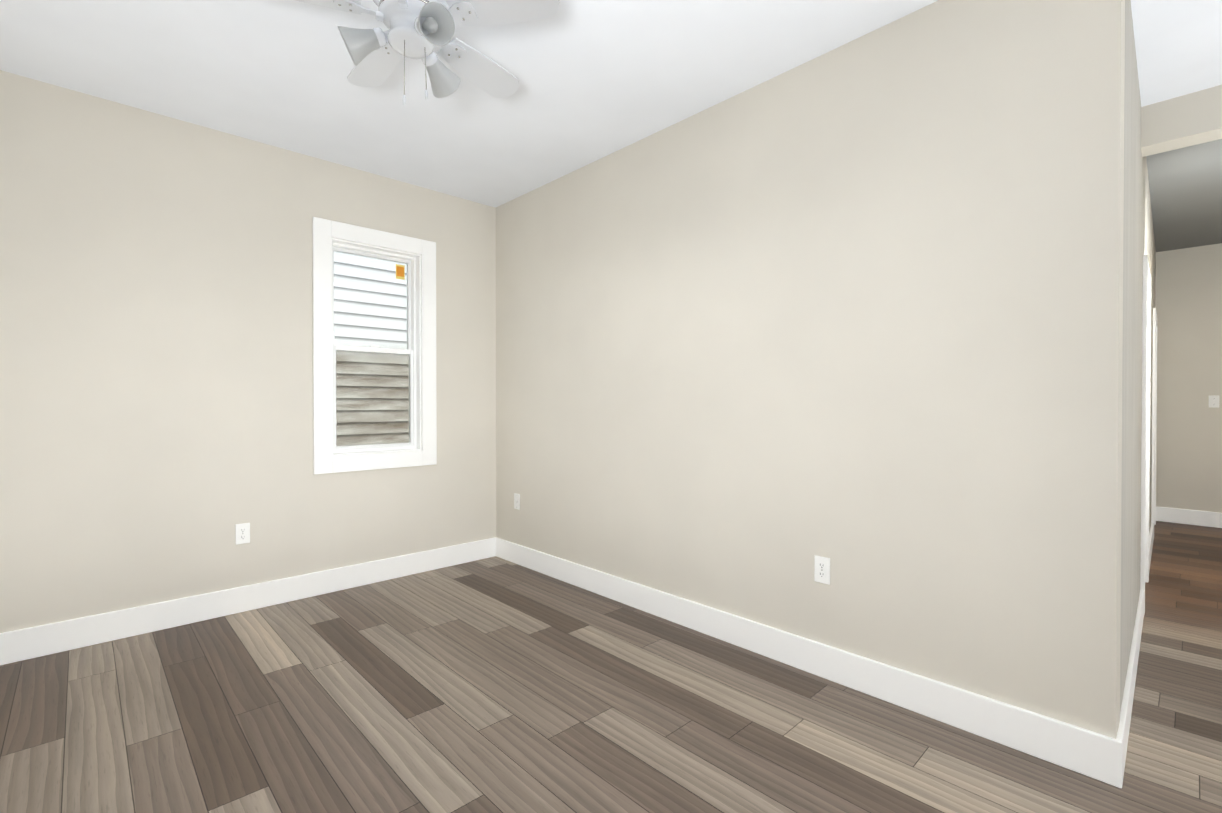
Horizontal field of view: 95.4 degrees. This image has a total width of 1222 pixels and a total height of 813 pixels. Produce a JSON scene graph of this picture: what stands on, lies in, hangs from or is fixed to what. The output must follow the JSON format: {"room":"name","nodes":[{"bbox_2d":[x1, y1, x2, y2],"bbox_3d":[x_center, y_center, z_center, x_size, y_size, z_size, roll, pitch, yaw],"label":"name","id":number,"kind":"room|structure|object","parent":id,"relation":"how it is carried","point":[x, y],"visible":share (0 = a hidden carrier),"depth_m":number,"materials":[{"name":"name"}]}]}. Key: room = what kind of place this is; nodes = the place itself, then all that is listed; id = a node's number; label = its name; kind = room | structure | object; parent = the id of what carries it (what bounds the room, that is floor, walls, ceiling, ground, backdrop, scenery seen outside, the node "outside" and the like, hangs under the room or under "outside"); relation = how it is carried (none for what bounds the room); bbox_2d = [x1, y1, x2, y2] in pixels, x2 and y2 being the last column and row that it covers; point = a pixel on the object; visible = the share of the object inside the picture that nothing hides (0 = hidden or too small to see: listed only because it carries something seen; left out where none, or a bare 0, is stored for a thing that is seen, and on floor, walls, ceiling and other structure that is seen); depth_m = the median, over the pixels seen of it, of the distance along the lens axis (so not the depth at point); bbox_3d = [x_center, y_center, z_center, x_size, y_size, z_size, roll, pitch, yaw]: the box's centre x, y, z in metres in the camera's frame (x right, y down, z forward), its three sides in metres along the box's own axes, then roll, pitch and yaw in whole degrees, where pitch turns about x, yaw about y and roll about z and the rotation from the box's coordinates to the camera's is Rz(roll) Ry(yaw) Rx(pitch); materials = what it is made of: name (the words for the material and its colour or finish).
{"room":"empty living room","nodes":[
{"label":"empty living room","id":0,"kind":"room"},
{"bbox_2d":[0,70,495,632],"bbox_3d":[-0.119,-0.197,5.174,9.040,2.700,0.170,0,1,-44],"label":"wall","id":1,"kind":"structure","parent":0,"point":[156,358],"depth_m":2.99,"materials":[{"name":"beige paint"}]},
{"bbox_2d":[235,523,249,544],"bbox_3d":[-2.099,0.725,3.172,0.070,0.115,0.008,0,1,-44],"label":"outlet","id":2,"kind":"object","parent":1,"relation":"attached to","point":[242,533],"visible":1,"depth_m":3.17,"materials":[{"name":"white plastic"}]},
{"bbox_2d":[0,538,494,664],"bbox_3d":[-2.051,1.097,3.215,3.184,0.145,0.016,0,1,-44],"label":"baseboard","id":3,"kind":"structure","parent":1,"relation":"attached to","point":[39,641],"depth_m":3.08,"materials":[{"name":"white wood"}]},
{"bbox_2d":[312,217,436,473],"bbox_3d":[-1.597,-0.375,3.752,0.800,1.580,0.189,0,1,-44],"label":"double-hung window","id":4,"kind":"structure","parent":1,"relation":"in","point":[420,350],"depth_m":3.74,"materials":[{"name":"white"}]},
{"bbox_2d":[0,521,1221,812],"bbox_3d":[2.009,1.232,2.953,9.040,0.120,6.340,0,1,-44],"label":"floor","id":5,"kind":"structure","parent":0,"point":[494,684],"depth_m":2.09,"materials":[{"name":"wood"}]},
{"bbox_2d":[0,0,1221,251],"bbox_3d":[2.009,-1.588,2.930,9.040,0.120,6.340,0,1,-44],"label":"ceiling","id":6,"kind":"structure","parent":0,"point":[600,78],"depth_m":2.55,"materials":[{"name":"white paint"}]},
{"bbox_2d":[295,0,558,105],"bbox_3d":[-0.697,-1.256,1.910,0.996,0.529,0.965,0,1,-44],"label":"ceiling fan","id":7,"kind":"object","parent":6,"relation":"hanging from","point":[419,29],"visible":1,"depth_m":1.85,"materials":[{"name":"white metal"}]},
{"bbox_2d":[496,0,1124,738],"bbox_3d":[0.389,-0.179,3.069,0.130,2.700,3.580,0,1,-44],"label":"wall","id":8,"kind":"structure","parent":0,"point":[852,310],"depth_m":2.28,"materials":[{"name":"beige paint"}]},
{"bbox_2d":[514,493,519,509],"bbox_3d":[-0.699,0.702,4.111,0.017,0.115,0.070,0,1,-44],"label":"outlet","id":9,"kind":"object","parent":8,"relation":"attached to","point":[516,501],"visible":1,"depth_m":4.11,"materials":[{"name":"white plastic"}]},
{"bbox_2d":[495,537,1127,787],"bbox_3d":[0.343,1.099,3.024,0.020,0.145,3.596,0,1,-44],"label":"baseboard","id":10,"kind":"structure","parent":8,"relation":"attached to","point":[1094,755],"depth_m":2.25,"materials":[{"name":"white wood"}]},
{"bbox_2d":[814,555,829,584],"bbox_3d":[0.918,0.711,2.420,0.008,0.115,0.070,0,1,-44],"label":"outlet","id":11,"kind":"object","parent":8,"relation":"attached to","point":[822,571],"visible":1,"depth_m":2.42,"materials":[{"name":"white plastic"}]},
{"bbox_2d":[1120,0,1155,710],"bbox_3d":[3.542,-0.185,3.772,5.432,2.700,0.244,0,1,-44],"label":"wall","id":12,"kind":"structure","parent":0,"point":[1138,238],"depth_m":2.33,"materials":[{"name":"beige paint"}]},
{"bbox_2d":[1117,590,1143,737],"bbox_3d":[2.282,1.103,2.429,1.955,0.145,0.057,0,1,-44],"label":"baseboard","id":13,"kind":"structure","parent":12,"relation":"attached to","point":[1128,695],"depth_m":2.21,"materials":[{"name":"white wood"}]},
{"bbox_2d":[1140,255,1157,614],"bbox_3d":[4.121,0.153,4.336,3.350,2.015,0.216,0,1,-44],"label":"door frame","id":14,"kind":"structure","parent":12,"relation":"attached to","point":[1145,432],"depth_m":3.67,"materials":[{"name":"white wood"}]},
{"bbox_2d":[1149,523,1153,570],"bbox_3d":[4.164,1.088,4.298,1.570,0.145,0.049,0,1,-44],"label":"baseboard","id":15,"kind":"structure","parent":12,"relation":"attached to","point":[1151,535],"depth_m":4.31,"materials":[{"name":"white wood"}]},
{"bbox_2d":[1141,85,1221,156],"bbox_3d":[3.596,-1.418,2.019,0.160,0.205,2.490,0,1,-44],"label":"header beam","id":16,"kind":"structure","parent":0,"point":[1190,119],"depth_m":2.74,"materials":[{"name":"beige paint"}]},
{"bbox_2d":[1155,243,1221,512],"bbox_3d":[5.220,-0.203,6.000,0.170,2.700,6.000,0,1,-44],"label":"wall","id":17,"kind":"structure","parent":0,"point":[1188,303],"depth_m":5.43,"materials":[{"name":"beige paint"}]},
{"bbox_2d":[1156,506,1221,527],"bbox_3d":[5.870,1.081,5.190,0.021,0.145,1.155,0,1,-44],"label":"baseboard","id":18,"kind":"structure","parent":17,"relation":"attached to","point":[1164,514],"depth_m":5.42,"materials":[{"name":"white wood"}]},
{"bbox_2d":[1209,395,1218,407],"bbox_3d":[5.753,-0.048,5.308,0.016,0.115,0.070,0,1,-44],"label":"light switch","id":19,"kind":"object","parent":17,"relation":"attached to","point":[1213,401],"visible":1,"depth_m":5.31,"materials":[{"name":"white plastic"}]},
{"label":"outside","id":20,"kind":"structure","parent":0,"visible":0},
{"bbox_2d":[334,251,408,445],"bbox_3d":[-2.769,-1.344,4.829,10.000,6.000,0.100,0,1,-44],"label":"siding","id":21,"kind":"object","parent":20,"point":[390,321],"depth_m":5.24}
]}

